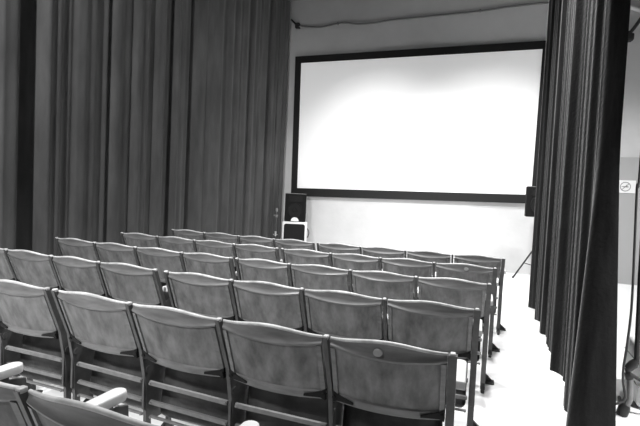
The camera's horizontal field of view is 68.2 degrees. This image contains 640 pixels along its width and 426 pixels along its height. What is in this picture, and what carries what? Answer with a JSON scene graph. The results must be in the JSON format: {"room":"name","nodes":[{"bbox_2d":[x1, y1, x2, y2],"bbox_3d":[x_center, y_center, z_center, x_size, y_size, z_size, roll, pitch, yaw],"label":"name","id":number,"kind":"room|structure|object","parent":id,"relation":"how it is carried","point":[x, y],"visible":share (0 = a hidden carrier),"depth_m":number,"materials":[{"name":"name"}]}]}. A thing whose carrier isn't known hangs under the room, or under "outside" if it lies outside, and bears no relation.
{"room":"auditorium","nodes":[
{"label":"auditorium","id":0,"kind":"room"},
{"bbox_2d":[0,0,290,255],"bbox_3d":[-3.109,-1.794,4.780,0.298,5.600,12.780,4,3,21],"label":"stage curtain","id":1,"kind":"object","parent":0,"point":[149,117],"visible":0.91,"depth_m":6.40,"materials":[{"name":"grey fabric"}]},
{"bbox_2d":[9,272,639,425],"bbox_3d":[0.441,1.355,3.344,9.000,0.200,13.700,4,3,21],"label":"floor","id":2,"kind":"structure","parent":0,"point":[525,391],"depth_m":3.76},
{"bbox_2d":[0,248,16,280],"bbox_3d":[-2.700,0.665,4.123,0.541,0.822,0.434,4,3,25],"label":"seat","id":3,"kind":"object","parent":2,"relation":"on","point":[7,272],"visible":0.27,"depth_m":3.90,"materials":[{"name":"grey wood"}]},
{"bbox_2d":[0,326,42,392],"bbox_3d":[-2.087,0.742,2.957,0.540,0.822,0.434,4,3,20],"label":"seat","id":4,"kind":"object","parent":2,"relation":"on","point":[7,337],"visible":0.19,"depth_m":2.85,"materials":[{"name":"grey wood"}]},
{"bbox_2d":[7,249,60,303],"bbox_3d":[-2.212,0.697,3.897,0.554,0.822,0.434,4,3,25],"label":"seat","id":5,"kind":"object","parent":2,"relation":"on","point":[30,267],"visible":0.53,"depth_m":3.71,"materials":[{"name":"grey wood"}]},
{"bbox_2d":[0,279,92,401],"bbox_3d":[-1.603,0.772,2.775,0.509,0.822,0.434,4,3,21],"label":"seat","id":6,"kind":"object","parent":2,"relation":"on","point":[31,311],"visible":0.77,"depth_m":2.64,"materials":[{"name":"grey wood"}]},
{"bbox_2d":[19,314,63,386],"bbox_3d":[-1.605,0.792,2.836,0.440,0.428,0.140,4,3,21],"label":"seat cushion","id":7,"kind":"object","parent":6,"relation":"on","point":[51,346],"depth_m":2.78,"materials":[{"name":"wood"}]},
{"bbox_2d":[0,362,128,425],"bbox_3d":[-0.996,0.849,1.576,0.568,0.822,0.434,4,3,22],"label":"seat","id":8,"kind":"object","parent":2,"relation":"on","point":[14,411],"visible":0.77,"depth_m":1.35,"materials":[{"name":"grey wood"}]},
{"bbox_2d":[54,237,100,261],"bbox_3d":[-2.334,0.653,4.835,0.590,0.822,0.434,4,3,25],"label":"seat","id":9,"kind":"object","parent":2,"relation":"on","point":[74,247],"visible":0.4,"depth_m":4.63,"materials":[{"name":"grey wood"}]},
{"bbox_2d":[53,256,107,296],"bbox_3d":[-1.752,0.727,3.698,0.491,0.822,0.434,4,3,22],"label":"seat","id":10,"kind":"object","parent":2,"relation":"on","point":[77,274],"visible":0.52,"depth_m":3.52,"materials":[{"name":"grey wood"}]},
{"bbox_2d":[51,288,173,425],"bbox_3d":[-1.087,0.804,2.565,0.556,0.822,0.434,4,3,24],"label":"seat","id":11,"kind":"object","parent":2,"relation":"on","point":[106,348],"visible":0.83,"depth_m":2.46,"materials":[{"name":"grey wood"}]},
{"bbox_2d":[89,350,141,408],"bbox_3d":[-1.071,0.826,2.620,0.453,0.428,0.140,4,3,24],"label":"seat cushion","id":12,"kind":"object","parent":11,"relation":"on","point":[130,365],"depth_m":2.56,"materials":[{"name":"wood"}]},
{"bbox_2d":[96,242,140,266],"bbox_3d":[-1.849,0.684,4.618,0.515,0.822,0.434,4,3,23],"label":"seat","id":13,"kind":"object","parent":2,"relation":"on","point":[108,252],"visible":0.35,"depth_m":4.42,"materials":[{"name":"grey wood"}]},
{"bbox_2d":[100,262,171,306],"bbox_3d":[-1.282,0.757,3.500,0.538,0.822,0.434,4,3,23],"label":"seat","id":14,"kind":"object","parent":2,"relation":"on","point":[124,282],"visible":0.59,"depth_m":3.32,"materials":[{"name":"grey wood"}]},
{"bbox_2d":[163,291,169,299],"bbox_3d":[-1.282,0.777,3.562,0.465,0.428,0.140,4,3,23],"label":"seat cushion","id":15,"kind":"object","parent":14,"relation":"on","point":[166,294],"depth_m":3.47,"materials":[{"name":"leather"}]},
{"bbox_2d":[120,232,159,247],"bbox_3d":[-2.016,0.635,5.639,0.580,0.822,0.434,4,3,24],"label":"seat","id":16,"kind":"object","parent":2,"relation":"on","point":[129,239],"visible":0.29,"depth_m":5.43,"materials":[{"name":"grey wood"}]},
{"bbox_2d":[26,389,258,425],"bbox_3d":[-0.497,0.881,1.377,0.526,0.822,0.434,4,3,22],"label":"seat","id":17,"kind":"object","parent":2,"relation":"on","point":[45,410],"visible":1,"depth_m":1.20,"materials":[{"name":"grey wood"}]},
{"bbox_2d":[137,247,186,286],"bbox_3d":[-1.368,0.715,4.409,0.546,0.822,0.434,4,3,24],"label":"seat","id":18,"kind":"object","parent":2,"relation":"on","point":[160,259],"visible":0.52,"depth_m":4.22,"materials":[{"name":"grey wood"}]},
{"bbox_2d":[158,236,197,252],"bbox_3d":[-1.522,0.667,5.421,0.529,0.822,0.434,4,3,23],"label":"seat","id":19,"kind":"object","parent":2,"relation":"on","point":[178,244],"visible":0.33,"depth_m":5.22,"materials":[{"name":"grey wood"}]},
{"bbox_2d":[171,229,205,239],"bbox_3d":[-1.651,0.622,6.356,0.563,0.822,0.434,4,3,24],"label":"seat","id":20,"kind":"object","parent":2,"relation":"on","point":[184,233],"visible":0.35,"depth_m":6.14,"materials":[{"name":"grey wood"}]},
{"bbox_2d":[132,303,248,425],"bbox_3d":[-0.599,0.836,2.351,0.530,0.822,0.434,4,3,23],"label":"seat","id":21,"kind":"object","parent":2,"relation":"on","point":[198,389],"visible":0.93,"depth_m":2.24,"materials":[{"name":"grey wood"}]},
{"bbox_2d":[160,367,228,425],"bbox_3d":[-0.599,0.856,2.413,0.458,0.428,0.140,4,3,23],"label":"seat cushion","id":22,"kind":"object","parent":21,"relation":"on","point":[209,385],"depth_m":2.36,"materials":[{"name":"wood"}]},
{"bbox_2d":[163,270,238,320],"bbox_3d":[-0.733,0.792,3.257,0.548,0.822,0.434,4,3,22],"label":"seat","id":23,"kind":"object","parent":2,"relation":"on","point":[197,293],"visible":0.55,"depth_m":3.08,"materials":[{"name":"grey wood"}]},
{"bbox_2d":[183,253,237,280],"bbox_3d":[-0.901,0.745,4.216,0.509,0.822,0.434,4,3,21],"label":"seat","id":24,"kind":"object","parent":2,"relation":"on","point":[202,263],"visible":0.41,"depth_m":4.01,"materials":[{"name":"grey wood"}]},
{"bbox_2d":[196,240,236,271],"bbox_3d":[-1.056,0.696,5.224,0.512,0.822,0.434,4,3,22],"label":"seat","id":25,"kind":"object","parent":2,"relation":"on","point":[214,247],"visible":0.35,"depth_m":5.02,"materials":[{"name":"grey wood"}]},
{"bbox_2d":[205,232,240,244],"bbox_3d":[-1.162,0.654,6.133,0.534,0.822,0.434,4,3,24],"label":"seat","id":26,"kind":"object","parent":2,"relation":"on","point":[222,237],"visible":0.24,"depth_m":5.92,"materials":[{"name":"grey wood"}]},
{"bbox_2d":[240,236,275,247],"bbox_3d":[-0.702,0.683,5.934,0.505,0.822,0.434,4,3,22],"label":"seat","id":27,"kind":"object","parent":2,"relation":"on","point":[258,240],"visible":0.28,"depth_m":5.72,"materials":[{"name":"grey wood"}]},
{"bbox_2d":[235,244,282,262],"bbox_3d":[-0.591,0.726,5.034,0.515,0.822,0.434,4,3,22],"label":"seat","id":28,"kind":"object","parent":2,"relation":"on","point":[243,251],"visible":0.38,"depth_m":4.83,"materials":[{"name":"grey wood"}]},
{"bbox_2d":[235,258,293,286],"bbox_3d":[-0.412,0.776,4.024,0.511,0.822,0.434,4,3,20],"label":"seat","id":29,"kind":"object","parent":2,"relation":"on","point":[265,270],"visible":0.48,"depth_m":3.82,"materials":[{"name":"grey wood"}]},
{"bbox_2d":[233,280,307,331],"bbox_3d":[-0.262,0.822,3.073,0.493,0.822,0.434,4,3,21],"label":"seat","id":30,"kind":"object","parent":2,"relation":"on","point":[257,301],"visible":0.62,"depth_m":2.89,"materials":[{"name":"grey wood"}]},
{"bbox_2d":[273,208,277,240],"bbox_3d":[-0.924,0.406,9.896,0.260,1.030,0.257,4,3,21],"label":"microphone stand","id":31,"kind":"object","parent":2,"relation":"on","point":[276,209],"visible":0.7,"depth_m":9.87,"materials":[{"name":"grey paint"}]},
{"bbox_2d":[222,319,343,425],"bbox_3d":[-0.137,0.865,2.163,0.509,0.822,0.434,4,3,21],"label":"seat","id":32,"kind":"object","parent":2,"relation":"on","point":[287,372],"visible":0.92,"depth_m":2.02,"materials":[{"name":"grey wood"}]},
{"bbox_2d":[245,386,328,425],"bbox_3d":[-0.138,0.885,2.224,0.440,0.428,0.140,4,3,21],"label":"seat cushion","id":33,"kind":"object","parent":32,"relation":"on","point":[316,409],"depth_m":2.17,"materials":[{"name":"wood"}]},
{"bbox_2d":[281,221,308,241],"bbox_3d":[-0.534,0.552,10.314,0.596,0.740,0.268,3,2,0],"label":"amplifier","id":34,"kind":"object","parent":2,"relation":"on","point":[290,230],"visible":0.4,"depth_m":10.18,"materials":[{"name":"white plastic"}]},
{"bbox_2d":[284,193,306,221],"bbox_3d":[-0.531,-0.123,10.280,0.450,0.610,0.270,3,2,0],"label":"loudspeaker","id":35,"kind":"object","parent":34,"relation":"on","point":[295,203],"visible":1,"depth_m":10.16,"materials":[{"name":"black plastic"}]},
{"bbox_2d":[275,239,315,259],"bbox_3d":[-0.233,0.713,5.739,0.528,0.822,0.434,4,3,23],"label":"seat","id":36,"kind":"object","parent":2,"relation":"on","point":[280,243],"visible":0.31,"depth_m":5.54,"materials":[{"name":"grey wood"}]},
{"bbox_2d":[281,248,332,269],"bbox_3d":[-0.077,0.758,4.824,0.554,0.822,0.434,4,3,22],"label":"seat","id":37,"kind":"object","parent":2,"relation":"on","point":[293,256],"visible":0.33,"depth_m":4.62,"materials":[{"name":"grey wood"}]},
{"bbox_2d":[291,264,353,292],"bbox_3d":[0.062,0.805,3.849,0.514,0.822,0.434,4,3,20],"label":"seat","id":38,"kind":"object","parent":2,"relation":"on","point":[306,276],"visible":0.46,"depth_m":3.65,"materials":[{"name":"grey wood"}]},
{"bbox_2d":[316,242,361,254],"bbox_3d":[0.273,0.745,5.536,0.554,0.822,0.434,4,3,22],"label":"seat","id":39,"kind":"object","parent":2,"relation":"on","point":[336,248],"visible":0.28,"depth_m":5.33,"materials":[{"name":"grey wood"}]},
{"bbox_2d":[304,289,387,347],"bbox_3d":[0.195,0.850,2.901,0.507,0.822,0.434,4,3,20],"label":"seat","id":40,"kind":"object","parent":2,"relation":"on","point":[334,313],"visible":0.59,"depth_m":2.73,"materials":[{"name":"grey wood"}]},
{"bbox_2d":[332,253,382,280],"bbox_3d":[0.397,0.788,4.643,0.497,0.822,0.434,4,3,20],"label":"seat","id":41,"kind":"object","parent":2,"relation":"on","point":[357,262],"visible":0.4,"depth_m":4.44,"materials":[{"name":"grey wood"}]},
{"bbox_2d":[362,247,406,268],"bbox_3d":[0.756,0.775,5.348,0.509,0.822,0.434,4,3,21],"label":"seat","id":42,"kind":"object","parent":2,"relation":"on","point":[384,252],"visible":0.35,"depth_m":5.14,"materials":[{"name":"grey wood"}]},
{"bbox_2d":[352,270,418,313],"bbox_3d":[0.526,0.833,3.683,0.502,0.822,0.434,3,2,19],"label":"seat","id":43,"kind":"object","parent":2,"relation":"on","point":[378,284],"visible":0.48,"depth_m":3.49,"materials":[{"name":"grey wood"}]},
{"bbox_2d":[330,336,466,425],"bbox_3d":[0.343,0.894,1.995,0.555,0.822,0.440,3,2,17],"label":"seat","id":44,"kind":"object","parent":2,"relation":"on","point":[377,382],"visible":1,"depth_m":1.84,"materials":[{"name":"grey wood"}]},
{"bbox_2d":[342,404,442,425],"bbox_3d":[0.312,0.913,2.067,0.430,0.428,0.140,3,2,17],"label":"seat cushion","id":45,"kind":"object","parent":44,"relation":"on","point":[352,416],"depth_m":2.03,"materials":[{"name":"leather"}]},
{"bbox_2d":[382,258,435,286],"bbox_3d":[0.853,0.815,4.482,0.495,0.822,0.434,3,2,19],"label":"seat","id":46,"kind":"object","parent":2,"relation":"on","point":[403,266],"visible":0.36,"depth_m":4.28,"materials":[{"name":"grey wood"}]},
{"bbox_2d":[407,251,453,274],"bbox_3d":[1.212,0.803,5.181,0.496,0.822,0.434,3,2,19],"label":"seat","id":47,"kind":"object","parent":2,"relation":"on","point":[427,256],"visible":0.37,"depth_m":4.97,"materials":[{"name":"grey wood"}]},
{"bbox_2d":[388,299,481,425],"bbox_3d":[0.681,0.879,2.735,0.556,0.822,0.434,3,2,18],"label":"seat","id":48,"kind":"object","parent":2,"relation":"on","point":[429,325],"visible":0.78,"depth_m":2.58,"materials":[{"name":"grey wood"}]},
{"bbox_2d":[446,358,467,407],"bbox_3d":[0.649,0.898,2.805,0.431,0.428,0.140,3,2,18],"label":"seat cushion","id":49,"kind":"object","parent":48,"relation":"on","point":[459,403],"depth_m":2.70,"materials":[{"name":"leather"}]},
{"bbox_2d":[418,277,493,393],"bbox_3d":[1.021,0.863,3.515,0.567,0.822,0.434,3,2,18],"label":"seat","id":50,"kind":"object","parent":2,"relation":"on","point":[452,291],"visible":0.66,"depth_m":3.35,"materials":[{"name":"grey wood"}]},
{"bbox_2d":[468,327,480,361],"bbox_3d":[0.989,0.881,3.585,0.440,0.428,0.140,3,2,18],"label":"seat cushion","id":51,"kind":"object","parent":50,"relation":"on","point":[478,356],"depth_m":3.49,"materials":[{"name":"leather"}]},
{"bbox_2d":[436,263,499,357],"bbox_3d":[1.352,0.846,4.299,0.580,0.822,0.441,4,3,20],"label":"seat","id":52,"kind":"object","parent":2,"relation":"on","point":[480,274],"visible":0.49,"depth_m":4.13,"materials":[{"name":"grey wood"}]},
{"bbox_2d":[454,254,505,334],"bbox_3d":[1.701,0.833,5.016,0.562,0.822,0.434,3,2,18],"label":"seat","id":53,"kind":"object","parent":2,"relation":"on","point":[479,260],"visible":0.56,"depth_m":4.84,"materials":[{"name":"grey wood"}]},
{"bbox_2d":[490,286,496,313],"bbox_3d":[1.670,0.851,5.087,0.436,0.428,0.140,3,2,18],"label":"seat cushion","id":54,"kind":"object","parent":53,"relation":"on","point":[496,286],"depth_m":4.99,"materials":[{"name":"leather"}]},
{"bbox_2d":[512,251,531,277],"bbox_3d":[3.765,0.639,8.264,0.700,1.133,0.658,4,3,21],"label":"speaker stand","id":55,"kind":"object","parent":2,"relation":"on","point":[530,253],"visible":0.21,"depth_m":8.47,"materials":[{"name":"grey paint"}]},
{"bbox_2d":[524,186,535,216],"bbox_3d":[3.851,-0.193,8.278,0.460,0.530,0.380,4,3,21],"label":"loudspeaker","id":56,"kind":"object","parent":55,"relation":"on","point":[530,190],"visible":0.34,"depth_m":8.18,"materials":[{"name":"black plastic"}]},
{"bbox_2d":[616,246,639,417],"bbox_3d":[2.194,0.471,3.169,0.314,1.759,0.337,4,3,21],"label":"stand","id":57,"kind":"object","parent":2,"relation":"on","point":[623,409],"visible":0.95,"depth_m":3.08,"materials":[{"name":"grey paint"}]},
{"bbox_2d":[624,336,639,406],"bbox_3d":[2.525,1.143,3.291,0.626,0.420,0.426,4,3,21],"label":"case","id":58,"kind":"object","parent":2,"relation":"on","point":[630,353],"visible":0.56,"depth_m":3.31,"materials":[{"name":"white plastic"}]},
{"bbox_2d":[280,0,639,274],"bbox_3d":[2.991,-1.737,9.524,9.000,5.700,0.200,4,3,21],"label":"wall","id":59,"kind":"structure","parent":0,"point":[491,229],"depth_m":9.75,"materials":[{"name":"paint"}]},
{"bbox_2d":[291,40,545,202],"bbox_3d":[1.812,-1.809,9.828,5.205,3.140,0.065,4,3,21],"label":"projection screen","id":60,"kind":"object","parent":59,"relation":"attached to","point":[453,123],"visible":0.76,"depth_m":9.71,"materials":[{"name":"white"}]},
{"bbox_2d":[291,2,548,28],"bbox_3d":[2.403,-4.013,9.536,6.578,0.362,0.100,4,3,21],"label":"cable","id":61,"kind":"object","parent":59,"relation":"attached to","point":[298,25],"visible":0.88,"depth_m":9.68,"materials":[{"name":"black rubber"},{"name":"plastic"}]},
{"bbox_2d":[618,157,639,284],"bbox_3d":[5.562,0.146,8.419,1.020,2.270,0.109,4,3,21],"label":"door","id":62,"kind":"structure","parent":59,"relation":"in","point":[629,166],"depth_m":8.46,"materials":[{"name":"grey paint"}]},
{"bbox_2d":[619,180,635,192],"bbox_3d":[5.481,-0.470,8.443,0.262,0.226,0.015,4,3,21],"label":"door sign","id":63,"kind":"object","parent":62,"relation":"attached to","point":[625,186],"visible":0.91,"depth_m":8.44,"materials":[{"name":"white"}]},
{"bbox_2d":[628,18,639,41],"bbox_3d":[5.522,-3.295,8.315,0.390,0.524,0.180,4,3,21],"label":"wall bracket","id":64,"kind":"object","parent":59,"relation":"attached to","point":[631,34],"visible":0.63,"depth_m":8.27,"materials":[{"name":"black metal"}]},
{"bbox_2d":[630,4,639,12],"bbox_3d":[5.685,-3.530,8.285,2.535,1.244,0.084,4,3,21],"label":"pipe","id":65,"kind":"object","parent":59,"relation":"attached to","point":[632,7],"visible":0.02,"depth_m":8.31,"materials":[{"name":"white metal"}]},
{"bbox_2d":[528,0,630,425],"bbox_3d":[2.355,-1.524,4.557,0.246,5.616,3.976,3,2,18],"label":"curtain","id":66,"kind":"object","parent":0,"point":[573,287],"visible":1,"depth_m":3.05,"materials":[{"name":"fabric"}]},
{"bbox_3d":[0.714,-4.534,3.101,9.000,0.200,13.700,4,3,21],"label":"ceiling","id":67,"kind":"structure","parent":0,"visible":0},
{"bbox_2d":[616,158,639,404],"bbox_3d":[2.026,-1.492,3.028,0.066,5.645,0.250,2,2,-13],"label":"hanging cable","id":68,"kind":"object","parent":67,"relation":"hanging from","point":[638,182],"visible":0.82,"depth_m":3.00,"materials":[{"name":"grey rubber"}]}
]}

